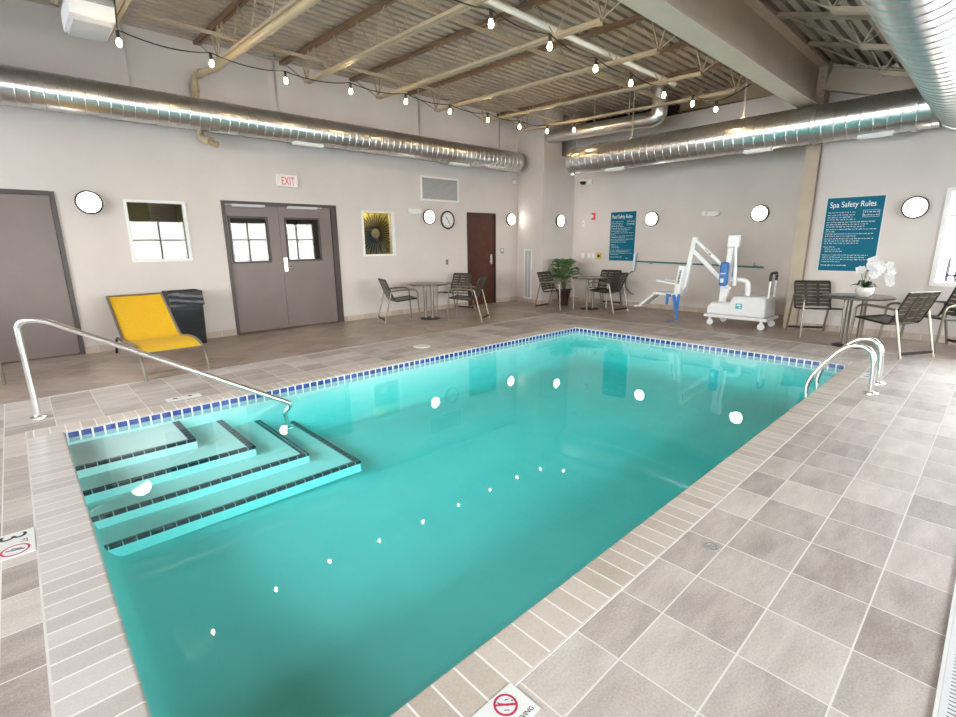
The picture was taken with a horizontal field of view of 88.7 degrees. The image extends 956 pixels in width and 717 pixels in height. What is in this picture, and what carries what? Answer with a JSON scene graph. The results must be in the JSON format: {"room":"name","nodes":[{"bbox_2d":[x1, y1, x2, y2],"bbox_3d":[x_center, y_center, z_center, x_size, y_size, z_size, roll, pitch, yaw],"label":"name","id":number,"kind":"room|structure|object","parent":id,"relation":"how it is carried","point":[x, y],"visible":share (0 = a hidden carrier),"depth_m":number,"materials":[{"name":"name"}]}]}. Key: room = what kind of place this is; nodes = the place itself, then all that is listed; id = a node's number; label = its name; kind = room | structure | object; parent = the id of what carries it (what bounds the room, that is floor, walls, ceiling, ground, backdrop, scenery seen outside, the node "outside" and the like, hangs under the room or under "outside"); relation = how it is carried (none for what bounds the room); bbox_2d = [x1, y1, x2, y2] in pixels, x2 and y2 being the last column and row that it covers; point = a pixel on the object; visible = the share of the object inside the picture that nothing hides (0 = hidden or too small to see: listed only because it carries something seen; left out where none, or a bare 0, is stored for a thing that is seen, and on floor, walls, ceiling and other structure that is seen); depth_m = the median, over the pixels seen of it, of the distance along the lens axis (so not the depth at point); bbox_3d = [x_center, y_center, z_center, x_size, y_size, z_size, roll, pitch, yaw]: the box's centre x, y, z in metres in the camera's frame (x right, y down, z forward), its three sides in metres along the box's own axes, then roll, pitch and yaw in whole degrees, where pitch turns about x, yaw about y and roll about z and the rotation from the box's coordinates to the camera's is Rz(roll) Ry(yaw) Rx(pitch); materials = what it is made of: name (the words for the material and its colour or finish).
{"room":"indoor swimming pool","nodes":[
{"label":"indoor swimming pool","id":0,"kind":"room"},
{"bbox_2d":[126,202,389,261],"bbox_3d":[-4.910,-1.908,8.833,8.000,2.700,2.000,-13,18,-42],"label":"wall","id":1,"kind":"structure","parent":0,"point":[157,230],"depth_m":9.99,"materials":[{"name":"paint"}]},
{"bbox_2d":[363,213,389,253],"bbox_3d":[-2.213,-2.699,10.539,0.930,0.940,0.050,-13,18,-42],"label":"sunburst mirror","id":2,"kind":"object","parent":1,"relation":"attached to","point":[374,230],"visible":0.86,"depth_m":10.54,"materials":[{"name":"metal"}]},
{"bbox_2d":[369,226,381,239],"bbox_3d":[-2.213,-2.699,10.539,0.300,0.300,0.050,-13,18,-42],"label":"mirror","id":3,"kind":"object","parent":2,"relation":"attached to","point":[375,233],"depth_m":10.53,"materials":[{"name":"mirror"}]},
{"bbox_2d":[0,0,517,353],"bbox_3d":[-3.905,-2.668,8.083,13.320,4.500,0.200,-13,18,-42],"label":"wall","id":4,"kind":"structure","parent":0,"point":[65,154],"depth_m":7.73,"materials":[{"name":"paint"}]},
{"bbox_2d":[0,188,85,362],"bbox_3d":[-6.318,-0.989,6.097,1.911,2.194,0.162,-13,18,-42],"label":"door","id":5,"kind":"structure","parent":4,"relation":"in","point":[35,277],"depth_m":6.44,"materials":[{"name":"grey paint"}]},
{"bbox_2d":[74,190,102,213],"bbox_3d":[-5.302,-2.128,6.661,0.312,0.312,0.086,-13,18,-42],"label":"wall lamp","id":6,"kind":"object","parent":4,"relation":"attached to","point":[88,202],"visible":1,"depth_m":6.63,"materials":[{"name":"white glass"}]},
{"bbox_2d":[122,199,192,261],"bbox_3d":[-4.787,-1.905,7.328,0.784,0.884,0.112,-13,18,-42],"label":"window","id":7,"kind":"structure","parent":4,"relation":"in","point":[183,207],"depth_m":7.31,"materials":[{"name":"white paint"}]},
{"bbox_2d":[220,200,343,334],"bbox_3d":[-3.402,-1.633,8.728,1.990,2.180,0.202,-13,18,-42],"label":"door","id":8,"kind":"structure","parent":4,"relation":"in","point":[280,291],"depth_m":8.65,"materials":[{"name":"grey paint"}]},
{"bbox_2d":[276,174,297,187],"bbox_3d":[-3.286,-3.054,8.407,0.350,0.200,0.062,-13,18,-42],"label":"exit sign","id":9,"kind":"object","parent":4,"relation":"attached to","point":[282,180],"visible":1,"depth_m":8.38,"materials":[{"name":"plastic"}]},
{"bbox_2d":[85,296,570,353],"bbox_3d":[-1.576,-0.833,9.780,9.833,0.100,1.166,-13,18,-42],"label":"baseboard","id":10,"kind":"structure","parent":4,"relation":"attached to","point":[98,348],"depth_m":10.07,"materials":[{"name":"tile"}]},
{"bbox_2d":[361,210,395,255],"bbox_3d":[-2.019,-2.514,9.852,0.754,0.874,0.112,-13,18,-42],"label":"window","id":11,"kind":"structure","parent":4,"relation":"in","point":[392,221],"depth_m":9.97,"materials":[{"name":"white paint"}]},
{"bbox_2d":[423,209,434,223],"bbox_3d":[-1.052,-3.054,10.539,0.312,0.312,0.086,-13,18,-42],"label":"wall lamp","id":12,"kind":"object","parent":4,"relation":"attached to","point":[428,215],"visible":1,"depth_m":10.50,"materials":[{"name":"white glass"}]},
{"bbox_2d":[425,210,433,222],"bbox_3d":[-1.038,-3.051,10.525,0.270,0.270,0.046,-13,18,-42],"label":"diffuser","id":13,"kind":"object","parent":12,"relation":"attached to","point":[429,214],"depth_m":10.50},
{"bbox_2d":[420,175,458,202],"bbox_3d":[-0.822,-3.689,10.664,1.050,0.500,0.019,-13,18,-42],"label":"air vent","id":14,"kind":"object","parent":4,"relation":"in","point":[441,189],"visible":1,"depth_m":10.65,"materials":[{"name":"metal"}]},
{"bbox_2d":[440,211,454,228],"bbox_3d":[-0.678,-3.096,10.918,0.390,0.390,0.045,-13,18,-42],"label":"wall clock","id":15,"kind":"object","parent":4,"relation":"attached to","point":[447,219],"visible":1,"depth_m":10.91,"materials":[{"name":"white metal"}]},
{"bbox_2d":[467,212,495,305],"bbox_3d":[0.062,-2.409,11.884,0.950,2.170,0.202,-13,18,-42],"label":"door","id":16,"kind":"structure","parent":4,"relation":"in","point":[481,227],"depth_m":11.85,"materials":[{"name":"brown paint"}]},
{"bbox_2d":[506,213,515,225],"bbox_3d":[0.834,-3.488,12.255,0.312,0.312,0.086,-13,18,-42],"label":"wall lamp","id":17,"kind":"object","parent":4,"relation":"attached to","point":[510,219],"visible":1,"depth_m":12.21,"materials":[{"name":"white glass"}]},
{"bbox_2d":[508,214,514,224],"bbox_3d":[0.848,-3.484,12.241,0.270,0.270,0.046,-13,18,-42],"label":"diffuser","id":18,"kind":"object","parent":17,"relation":"attached to","point":[511,217],"depth_m":12.21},
{"bbox_2d":[25,0,752,120],"bbox_3d":[-1.237,-4.388,5.843,14.800,0.354,6.510,-13,18,-42],"label":"ceiling","id":19,"kind":"structure","parent":0,"point":[324,16],"depth_m":7.28,"materials":[{"name":"beige paint"}]},
{"bbox_2d":[51,0,115,42],"bbox_3d":[-4.054,-3.770,5.023,0.656,0.630,0.940,-13,18,-42],"label":"box","id":20,"kind":"object","parent":19,"relation":"hanging from","point":[94,20],"visible":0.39,"depth_m":5.04,"materials":[{"name":"metal"}]},
{"bbox_2d":[108,0,131,39],"bbox_3d":[-2.962,-3.667,4.242,0.096,0.640,6.221,-13,18,-42],"label":"joist","id":21,"kind":"object","parent":19,"relation":"attached to","point":[121,5],"visible":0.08,"depth_m":5.08,"materials":[{"name":"beige metal"}]},
{"bbox_2d":[114,0,584,132],"bbox_3d":[-0.992,-4.152,7.537,7.630,0.667,0.796,-12,17,-40],"label":"string lights","id":22,"kind":"object","parent":21,"relation":"hanging from","point":[118,42],"visible":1,"depth_m":6.57},
{"bbox_2d":[115,29,121,46],"bbox_3d":[-3.658,-3.256,4.971,0.050,0.156,0.049,-13,18,-42],"label":"bulb","id":23,"kind":"object","parent":22,"relation":"attached to","point":[118,42],"depth_m":4.96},
{"bbox_2d":[193,0,300,62],"bbox_3d":[-2.036,-3.875,5.085,0.096,0.640,6.221,-13,18,-42],"label":"joist","id":24,"kind":"object","parent":19,"relation":"attached to","point":[234,6],"visible":0.69,"depth_m":6.07,"materials":[{"name":"beige metal"}]},
{"bbox_2d":[190,0,320,147],"bbox_3d":[-2.220,-3.288,5.494,5.508,1.045,0.233,12,18,43],"label":"standpipe","id":25,"kind":"object","parent":24,"relation":"hanging from","point":[302,6],"visible":0.97,"depth_m":5.94,"materials":[{"name":"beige metal"}]},
{"bbox_2d":[0,18,524,172],"bbox_3d":[-3.669,-4.021,7.346,12.690,1.309,0.454,-13,18,-42],"label":"spiral duct","id":26,"kind":"object","parent":19,"relation":"hanging from","point":[19,87],"visible":1,"depth_m":7.12,"materials":[{"name":"metal"}]},
{"bbox_2d":[292,141,323,147],"bbox_3d":[-2.844,-3.581,8.183,0.500,0.051,0.120,-13,18,-42],"label":"air register","id":27,"kind":"object","parent":26,"relation":"attached to","point":[317,144],"depth_m":8.16,"materials":[{"name":"white paint"}]},
{"bbox_2d":[448,162,469,166],"bbox_3d":[-0.401,-4.131,10.408,0.500,0.051,0.120,-13,18,-42],"label":"air register","id":28,"kind":"object","parent":26,"relation":"attached to","point":[464,164],"depth_m":10.37,"materials":[{"name":"white paint"}]},
{"bbox_2d":[279,0,488,83],"bbox_3d":[-1.110,-4.084,5.929,0.096,0.640,6.221,-13,18,-42],"label":"joist","id":29,"kind":"object","parent":19,"relation":"attached to","point":[380,5],"visible":0.98,"depth_m":6.23,"materials":[{"name":"beige metal"}]},
{"bbox_2d":[349,0,620,99],"bbox_3d":[-0.176,-4.294,6.779,0.096,0.640,6.221,-13,18,-42],"label":"joist","id":30,"kind":"object","parent":19,"relation":"attached to","point":[531,4],"visible":0.93,"depth_m":6.64,"materials":[{"name":"beige metal"}]},
{"bbox_2d":[407,14,675,111],"bbox_3d":[0.750,-4.503,7.623,0.096,0.640,6.221,-13,18,-42],"label":"joist","id":31,"kind":"object","parent":19,"relation":"attached to","point":[637,18],"visible":0.91,"depth_m":7.30,"materials":[{"name":"beige metal"}]},
{"bbox_2d":[137,12,563,122],"bbox_3d":[-0.936,-4.395,7.881,7.650,0.035,0.035,-13,18,-42],"label":"bar","id":32,"kind":"object","parent":31,"relation":"attached to","point":[139,14],"visible":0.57,"depth_m":6.66,"materials":[{"name":"beige metal"}]},
{"bbox_2d":[398,0,668,102],"bbox_3d":[0.659,-3.955,6.239,7.650,0.035,0.035,-13,18,-42],"label":"bar","id":33,"kind":"object","parent":31,"relation":"attached to","point":[410,2],"visible":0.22,"depth_m":6.03,"materials":[{"name":"beige metal"}]},
{"bbox_2d":[459,41,717,122],"bbox_3d":[1.676,-4.712,8.466,0.096,0.640,6.221,-13,18,-42],"label":"joist","id":34,"kind":"object","parent":19,"relation":"attached to","point":[684,44],"visible":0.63,"depth_m":7.92,"materials":[{"name":"beige metal"}]},
{"bbox_2d":[484,0,676,86],"bbox_3d":[-0.390,-3.654,4.680,9.850,0.072,0.072,-13,18,-42],"label":"pipe","id":35,"kind":"object","parent":34,"relation":"hanging from","point":[497,4],"visible":0.92,"depth_m":6.07,"materials":[{"name":"white paint"}]},
{"bbox_2d":[547,84,668,142],"bbox_3d":[2.546,-4.933,9.955,0.329,0.762,2.748,-13,18,-42],"label":"duct","id":36,"kind":"object","parent":19,"relation":"hanging from","point":[655,117],"visible":0.96,"depth_m":9.67,"materials":[{"name":"metal"}]},
{"bbox_2d":[497,62,750,130],"bbox_3d":[2.602,-4.920,9.310,0.096,0.640,6.221,-13,18,-42],"label":"joist","id":37,"kind":"object","parent":19,"relation":"attached to","point":[719,64],"visible":0.74,"depth_m":9.07,"materials":[{"name":"beige metal"}]},
{"bbox_2d":[453,0,750,111],"bbox_3d":[0.616,-3.435,5.037,9.120,0.421,0.426,-11,17,-38],"label":"string lights","id":38,"kind":"object","parent":37,"relation":"hanging from","point":[490,24],"visible":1,"depth_m":5.62},
{"bbox_2d":[488,9,493,27],"bbox_3d":[0.122,-3.188,4.588,0.050,0.156,0.049,-13,18,-42],"label":"socket","id":39,"kind":"object","parent":38,"relation":"attached to","point":[490,24],"depth_m":4.58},
{"bbox_2d":[547,34,551,50],"bbox_3d":[0.755,-3.324,5.138,0.050,0.156,0.049,-13,18,-42],"label":"socket","id":40,"kind":"object","parent":38,"relation":"attached to","point":[549,47],"depth_m":5.13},
{"bbox_2d":[593,58,597,72],"bbox_3d":[1.400,-3.491,5.819,0.050,0.156,0.049,-13,18,-42],"label":"socket","id":41,"kind":"object","parent":38,"relation":"attached to","point":[595,68],"depth_m":5.81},
{"bbox_2d":[566,0,955,175],"bbox_3d":[-0.273,-3.093,3.994,12.886,1.474,6.449,-13,18,-42],"label":"spiral duct","id":42,"kind":"object","parent":19,"relation":"hanging from","point":[921,34],"visible":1,"depth_m":6.79,"materials":[{"name":"metal"}]},
{"bbox_2d":[605,167,625,171],"bbox_3d":[2.737,-3.763,9.727,0.130,0.054,0.400,-13,18,-42],"label":"air register","id":43,"kind":"object","parent":42,"relation":"attached to","point":[607,169],"depth_m":9.69,"materials":[{"name":"white paint"}]},
{"bbox_2d":[743,147,772,153],"bbox_3d":[4.516,-3.348,7.877,0.130,0.054,0.400,-13,18,-42],"label":"air register","id":44,"kind":"object","parent":42,"relation":"attached to","point":[750,150],"depth_m":7.84,"materials":[{"name":"white paint"}]},
{"bbox_2d":[857,130,894,139],"bbox_3d":[5.542,-3.109,6.809,0.130,0.054,0.400,-13,18,-42],"label":"air register","id":45,"kind":"object","parent":42,"relation":"attached to","point":[875,133],"depth_m":6.77,"materials":[{"name":"white paint"}]},
{"bbox_2d":[0,300,955,716],"bbox_3d":[0.398,0.323,4.987,14.100,0.001,11.650,-13,18,-42],"label":"floor","id":46,"kind":"structure","parent":0,"point":[828,589],"depth_m":2.43,"materials":[{"name":"tile"}]},
{"bbox_2d":[0,359,6,384],"bbox_3d":[-5.663,-0.107,5.308,0.730,0.830,0.563,10,17,37],"label":"patio chair","id":47,"kind":"object","parent":46,"relation":"on","point":[1,367],"visible":1,"depth_m":5.36,"materials":[{"name":"beige metal"}]},
{"bbox_2d":[0,527,35,561],"bbox_3d":[-2.347,0.942,2.472,0.158,0.005,0.280,-13,18,-42],"label":"depth marker","id":48,"kind":"object","parent":46,"relation":"on","point":[19,543],"visible":1,"depth_m":2.47,"materials":[{"name":"white tile"}]},
{"bbox_2d":[105,292,210,380],"bbox_3d":[-4.202,-0.357,6.346,0.684,0.825,2.088,-13,18,-42],"label":"sun lounger","id":49,"kind":"object","parent":46,"relation":"on","point":[144,322],"visible":0.93,"depth_m":6.61,"materials":[{"name":"yellow fabric"}]},
{"bbox_2d":[165,393,201,401],"bbox_3d":[-2.924,0.388,4.857,0.300,0.005,0.120,-13,18,-42],"label":"depth marker","id":50,"kind":"object","parent":46,"relation":"on","point":[196,394],"visible":1,"depth_m":4.85,"materials":[{"name":"white tile"}]},
{"bbox_2d":[162,289,206,342],"bbox_3d":[-4.497,-0.636,7.520,0.476,0.815,0.414,-13,18,-42],"label":"waste bin","id":51,"kind":"object","parent":46,"relation":"on","point":[186,305],"visible":0.76,"depth_m":7.38,"materials":[{"name":"black plastic"}]},
{"bbox_2d":[377,278,420,323],"bbox_3d":[-1.566,-1.151,9.554,0.730,0.830,0.563,-7,15,-25],"label":"patio chair","id":52,"kind":"object","parent":46,"relation":"on","point":[384,285],"visible":1,"depth_m":9.45,"materials":[{"name":"brown plastic"}]},
{"bbox_2d":[407,282,448,319],"bbox_3d":[-0.985,-1.151,9.784,0.820,0.705,0.820,0,13,3],"label":"cafe table","id":53,"kind":"object","parent":46,"relation":"on","point":[424,284],"visible":0.98,"depth_m":9.73,"materials":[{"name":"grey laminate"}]},
{"bbox_2d":[27,324,870,716],"bbox_3d":[0.516,0.609,4.984,7.455,0.562,4.357,-13,18,-42],"label":"swimming pool","id":54,"kind":"object","parent":46,"relation":"in","point":[426,529],"visible":0.99,"depth_m":3.45,"materials":[{"name":"liquid"}]},
{"bbox_2d":[14,317,293,428],"bbox_3d":[-2.928,0.188,4.582,2.159,1.259,0.124,-5,14,-18],"label":"pool handrail","id":55,"kind":"object","parent":54,"relation":"on","point":[18,325],"visible":1,"depth_m":4.33,"materials":[{"name":"silver metal"}]},
{"bbox_2d":[436,273,474,313],"bbox_3d":[-0.488,-1.446,10.757,0.563,0.830,0.730,8,16,32],"label":"patio chair","id":56,"kind":"object","parent":46,"relation":"on","point":[462,282],"visible":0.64,"depth_m":10.88,"materials":[{"name":"beige metal"}]},
{"bbox_2d":[447,277,489,321],"bbox_3d":[-0.185,-1.179,9.607,0.730,0.830,0.563,3,14,16],"label":"patio chair","id":57,"kind":"object","parent":46,"relation":"on","point":[477,292],"visible":1,"depth_m":9.49,"materials":[{"name":"beige metal"}]},
{"bbox_2d":[1,313,952,716],"bbox_3d":[0.430,0.731,3.267,11.727,0.012,9.027,-13,18,-42],"label":"joint","id":58,"kind":"object","parent":46,"relation":"on","point":[756,468],"visible":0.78,"depth_m":2.43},
{"bbox_2d":[472,682,539,716],"bbox_3d":[0.044,1.139,1.516,0.305,0.005,0.130,-13,18,-42],"label":"marker","id":59,"kind":"object","parent":46,"relation":"on","point":[510,701],"visible":1,"depth_m":1.58,"materials":[{"name":"white tile"}]},
{"bbox_2d":[534,271,573,310],"bbox_3d":[1.719,-1.529,11.005,0.730,0.830,0.563,12,18,42],"label":"patio chair","id":60,"kind":"object","parent":46,"relation":"on","point":[542,281],"visible":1,"depth_m":11.04,"materials":[{"name":"beige metal"}]},
{"bbox_2d":[547,258,581,305],"bbox_3d":[2.023,-1.819,11.614,0.852,1.103,0.772,-13,18,-42],"label":"potted palm","id":61,"kind":"object","parent":46,"relation":"on","point":[566,264],"visible":0.94,"depth_m":11.55,"materials":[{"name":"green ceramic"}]},
{"bbox_2d":[557,290,570,305],"bbox_3d":[2.043,-1.458,11.699,0.330,0.360,0.330,-13,18,-42],"label":"pot","id":62,"kind":"object","parent":61,"relation":"attached to","point":[564,294],"depth_m":11.59,"materials":[{"name":"brown ceramic"}]},
{"bbox_2d":[572,276,609,309],"bbox_3d":[2.514,-1.468,10.968,0.820,0.705,0.820,6,15,25],"label":"cafe table","id":63,"kind":"object","parent":46,"relation":"on","point":[587,278],"visible":0.97,"depth_m":10.91,"materials":[{"name":"beige metal"}]},
{"bbox_2d":[589,270,621,308],"bbox_3d":[2.942,-1.633,11.391,0.563,0.830,0.730,12,18,43],"label":"patio chair","id":64,"kind":"object","parent":46,"relation":"on","point":[609,273],"visible":0.4,"depth_m":11.54,"materials":[{"name":"beige metal"}]},
{"bbox_2d":[586,272,628,312],"bbox_3d":[2.832,-1.453,10.632,0.563,0.830,0.730,-12,17,-39],"label":"patio chair","id":65,"kind":"object","parent":46,"relation":"on","point":[618,281],"visible":1,"depth_m":10.48,"materials":[{"name":"beige metal"}]},
{"bbox_2d":[634,235,778,329],"bbox_3d":[4.065,-1.445,8.924,0.801,1.559,2.460,-13,18,-42],"label":"lift","id":66,"kind":"object","parent":46,"relation":"on","point":[749,307],"visible":1,"depth_m":8.50,"materials":[{"name":"white plastic"}]},
{"bbox_2d":[704,542,719,550],"bbox_3d":[1.147,0.922,2.394,0.072,0.003,0.072,-13,18,-42],"label":"drain","id":67,"kind":"object","parent":46,"relation":"on","point":[710,546],"visible":1,"depth_m":2.39,"materials":[{"name":"grey plastic"}]},
{"bbox_2d":[783,60,833,328],"bbox_3d":[5.313,-2.511,7.897,0.105,4.080,0.190,-13,18,-42],"label":"steel column","id":68,"kind":"structure","parent":46,"relation":"on","point":[813,152],"depth_m":7.92,"materials":[{"name":"metal"}]},
{"bbox_2d":[617,0,829,107],"bbox_3d":[0.485,-3.093,3.215,12.955,0.660,0.260,-13,18,-42],"label":"girder","id":69,"kind":"object","parent":68,"relation":"attached to","point":[746,36],"visible":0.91,"depth_m":5.59,"materials":[{"name":"beige metal"}]},
{"bbox_2d":[822,64,915,95],"bbox_3d":[6.946,-3.111,5.817,0.160,1.812,4.928,-13,18,-42],"label":"wall","id":70,"kind":"structure","parent":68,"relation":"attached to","point":[858,80],"depth_m":7.07,"materials":[{"name":"paint"}]},
{"bbox_2d":[785,280,845,338],"bbox_3d":[5.298,-0.785,7.672,0.563,0.830,0.730,3,14,16],"label":"patio chair","id":71,"kind":"object","parent":46,"relation":"on","point":[819,283],"visible":0.91,"depth_m":7.83,"materials":[{"name":"beige metal"}]},
{"bbox_2d":[802,336,885,399],"bbox_3d":[3.810,0.370,5.107,0.590,1.179,0.633,-13,18,-42],"label":"pool ladder","id":72,"kind":"object","parent":46,"relation":"attached to","point":[874,380],"visible":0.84,"depth_m":4.99,"materials":[{"name":"silver metal"}]},
{"bbox_2d":[822,293,896,348],"bbox_3d":[5.235,-0.519,6.800,0.820,0.705,0.820,4,14,19],"label":"cafe table","id":73,"kind":"object","parent":46,"relation":"on","point":[849,297],"visible":0.76,"depth_m":6.76,"materials":[{"name":"beige metal"}]},
{"bbox_2d":[850,256,895,296],"bbox_3d":[5.290,-1.098,6.525,0.217,0.546,0.475,-13,18,-42],"label":"potted orchid","id":74,"kind":"object","parent":73,"relation":"on","point":[875,267],"visible":1,"depth_m":6.49,"materials":[{"name":"plant"}]},
{"bbox_2d":[847,291,940,359],"bbox_3d":[5.418,-0.480,6.368,0.563,0.830,0.730,-4,14,-13],"label":"patio chair","id":75,"kind":"object","parent":46,"relation":"on","point":[910,306],"visible":0.98,"depth_m":6.15,"materials":[{"name":"beige metal"}]},
{"bbox_2d":[900,287,955,352],"bbox_3d":[6.298,-0.536,6.563,0.730,0.830,0.563,-1,13,-2],"label":"patio chair","id":76,"kind":"object","parent":46,"relation":"on","point":[945,309],"visible":0.73,"depth_m":6.71,"materials":[{"name":"beige metal"}]},
{"bbox_2d":[932,580,955,716],"bbox_3d":[1.662,1.082,1.679,9.300,0.009,0.104,-13,18,-42],"label":"drain","id":77,"kind":"object","parent":46,"relation":"on","point":[947,707],"visible":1,"depth_m":1.67,"materials":[{"name":"white plastic"}]},
{"bbox_2d":[517,109,585,300],"bbox_3d":[1.622,-3.699,12.359,1.600,4.430,1.350,-13,18,-42],"label":"wall","id":78,"kind":"structure","parent":0,"point":[545,184],"depth_m":11.73,"materials":[{"name":"paint"}]},
{"bbox_2d":[524,249,531,298],"bbox_3d":[1.246,-2.113,12.251,0.019,1.220,0.370,-6,14,-23],"label":"air vent","id":79,"kind":"object","parent":78,"relation":"in","point":[527,252],"visible":1,"depth_m":12.24,"materials":[{"name":"metal"}]},
{"bbox_2d":[556,214,564,227],"bbox_3d":[1.992,-3.320,11.790,0.312,0.312,0.086,-13,18,-42],"label":"wall lamp","id":80,"kind":"object","parent":78,"relation":"attached to","point":[560,220],"visible":1,"depth_m":11.74,"materials":[{"name":"white glass"}]},
{"bbox_2d":[558,215,563,226],"bbox_3d":[2.006,-3.317,11.776,0.270,0.270,0.046,-13,18,-42],"label":"diffuser","id":81,"kind":"object","parent":80,"relation":"attached to","point":[560,217],"depth_m":11.75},
{"bbox_2d":[586,104,681,122],"bbox_3d":[4.088,-5.328,10.499,0.460,0.600,6.450,-13,18,-42],"label":"wall","id":82,"kind":"structure","parent":0,"point":[672,110],"depth_m":10.97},
{"bbox_2d":[571,95,806,314],"bbox_3d":[4.240,-3.037,10.401,0.200,3.980,5.270,-13,18,-42],"label":"wall","id":83,"kind":"structure","parent":0,"point":[732,185],"depth_m":10.02,"materials":[{"name":"paint"}]},
{"bbox_2d":[579,179,592,184],"bbox_3d":[2.569,-4.206,11.644,0.313,0.135,0.169,-3,13,-9],"label":"security camera","id":84,"kind":"object","parent":83,"relation":"attached to","point":[582,181],"visible":1,"depth_m":11.60,"materials":[{"name":"white paint"}]},
{"bbox_2d":[608,210,636,260],"bbox_3d":[3.334,-2.818,11.286,0.017,1.120,0.670,-13,18,-42],"label":"sign","id":85,"kind":"object","parent":83,"relation":"attached to","point":[622,239],"visible":1,"depth_m":11.27,"materials":[{"name":"plastic"}]},
{"bbox_2d":[610,221,633,258],"bbox_3d":[3.324,-2.739,11.305,0.001,0.837,0.573,-13,18,-42],"label":"print","id":86,"kind":"object","parent":85,"relation":"attached to","point":[621,232],"depth_m":11.30},
{"bbox_2d":[645,212,658,225],"bbox_3d":[3.791,-3.049,10.676,0.086,0.312,0.312,-13,18,-42],"label":"wall lamp","id":87,"kind":"object","parent":83,"relation":"attached to","point":[651,219],"visible":1,"depth_m":10.64,"materials":[{"name":"white glass"}]},
{"bbox_2d":[646,213,656,224],"bbox_3d":[3.776,-3.046,10.663,0.046,0.270,0.270,-13,18,-42],"label":"diffuser","id":88,"kind":"object","parent":87,"relation":"attached to","point":[651,218],"depth_m":10.64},
{"bbox_2d":[571,297,783,319],"bbox_3d":[4.174,-1.133,10.785,0.012,0.100,5.200,-13,18,-42],"label":"baseboard","id":89,"kind":"structure","parent":83,"relation":"attached to","point":[658,306],"depth_m":10.94,"materials":[{"name":"tile"}]},
{"bbox_2d":[625,253,776,294],"bbox_3d":[4.471,-1.719,10.221,0.096,0.949,3.139,-13,18,-42],"label":"pole","id":90,"kind":"object","parent":83,"relation":"attached to","point":[634,257],"visible":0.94,"depth_m":10.42,"materials":[{"name":"metal"}]},
{"bbox_2d":[701,210,719,216],"bbox_3d":[4.652,-2.894,9.754,0.105,0.110,0.350,-13,18,-42],"label":"emergency light","id":91,"kind":"object","parent":83,"relation":"attached to","point":[707,213],"visible":1,"depth_m":9.76,"materials":[{"name":"white paint"}]},
{"bbox_2d":[678,81,774,112],"bbox_3d":[4.984,-4.960,9.109,0.180,0.360,2.487,-13,18,-42],"label":"beam","id":92,"kind":"structure","parent":83,"relation":"on","point":[754,91],"depth_m":9.34,"materials":[{"name":"beige metal"}]},
{"bbox_2d":[751,205,768,221],"bbox_3d":[5.268,-2.713,9.137,0.086,0.312,0.312,-13,18,-42],"label":"wall lamp","id":93,"kind":"object","parent":83,"relation":"attached to","point":[759,213],"visible":1,"depth_m":9.11,"materials":[{"name":"white glass"}]},
{"bbox_2d":[762,0,903,68],"bbox_3d":[2.804,-2.438,1.888,14.800,1.791,5.328,-13,18,-42],"label":"ceiling","id":94,"kind":"structure","parent":0,"point":[842,28],"depth_m":6.01,"materials":[{"name":"beige paint"}]},
{"bbox_2d":[777,12,892,50],"bbox_3d":[5.176,-2.832,4.201,0.096,1.693,4.813,-13,18,-42],"label":"joist","id":95,"kind":"object","parent":94,"relation":"attached to","point":[794,16],"visible":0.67,"depth_m":5.32,"materials":[{"name":"beige metal"}]},
{"bbox_2d":[805,0,868,14],"bbox_3d":[4.250,-2.623,3.357,0.096,1.693,4.813,-13,18,-42],"label":"joist","id":96,"kind":"object","parent":94,"relation":"attached to","point":[835,9],"visible":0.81,"depth_m":4.33,"materials":[{"name":"beige metal"}]},
{"bbox_2d":[808,41,909,77],"bbox_3d":[6.102,-3.040,5.044,0.096,1.693,4.813,-13,18,-42],"label":"joist","id":97,"kind":"object","parent":94,"relation":"attached to","point":[820,44],"visible":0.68,"depth_m":6.23,"materials":[{"name":"beige metal"}]},
{"bbox_2d":[798,63,955,336],"bbox_3d":[7.501,-2.297,6.402,1.000,4.300,5.180,-13,18,-42],"label":"wall","id":98,"kind":"structure","parent":0,"point":[903,166],"depth_m":7.21,"materials":[{"name":"paint"}]},
{"bbox_2d":[817,194,886,271],"bbox_3d":[5.793,-1.929,7.603,0.017,1.140,0.740,-13,18,-42],"label":"sign","id":99,"kind":"object","parent":98,"relation":"attached to","point":[852,226],"visible":0.99,"depth_m":7.59,"materials":[{"name":"plastic"}]},
{"bbox_2d":[821,211,878,267],"bbox_3d":[5.782,-1.849,7.623,0.001,0.852,0.634,-13,18,-42],"label":"print","id":100,"kind":"object","parent":99,"relation":"attached to","point":[849,238],"depth_m":7.62},
{"bbox_2d":[799,322,955,343],"bbox_3d":[7.125,-0.177,6.578,0.012,0.100,4.870,-13,18,-42],"label":"baseboard","id":101,"kind":"structure","parent":98,"relation":"attached to","point":[874,332],"depth_m":7.48,"materials":[{"name":"tile"}]},
{"bbox_2d":[901,196,929,218],"bbox_3d":[6.252,-2.162,6.989,0.086,0.312,0.312,-13,18,-42],"label":"wall lamp","id":102,"kind":"object","parent":98,"relation":"attached to","point":[914,207],"visible":1,"depth_m":6.96,"materials":[{"name":"white glass"}]},
{"bbox_2d":[929,187,955,286],"bbox_3d":[7.243,-1.545,6.185,0.112,1.344,2.089,-13,18,-42],"label":"window","id":103,"kind":"structure","parent":98,"relation":"in","point":[951,190],"depth_m":6.87,"materials":[{"name":"white paint"}]},
{"label":"outside","id":104,"kind":"structure","parent":0,"visible":0},
{"bbox_2d":[935,265,955,281],"bbox_3d":[3.678,1.987,3.981,130.000,0.350,120.000,-13,18,-42],"label":"ground","id":105,"kind":"structure","parent":104,"point":[941,271],"depth_m":38.85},
{"bbox_2d":[944,256,955,281],"bbox_3d":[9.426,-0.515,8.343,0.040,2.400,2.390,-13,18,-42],"label":"railing","id":106,"kind":"object","parent":105,"relation":"on","point":[947,274],"visible":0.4,"depth_m":8.92,"materials":[{"name":"metal"}]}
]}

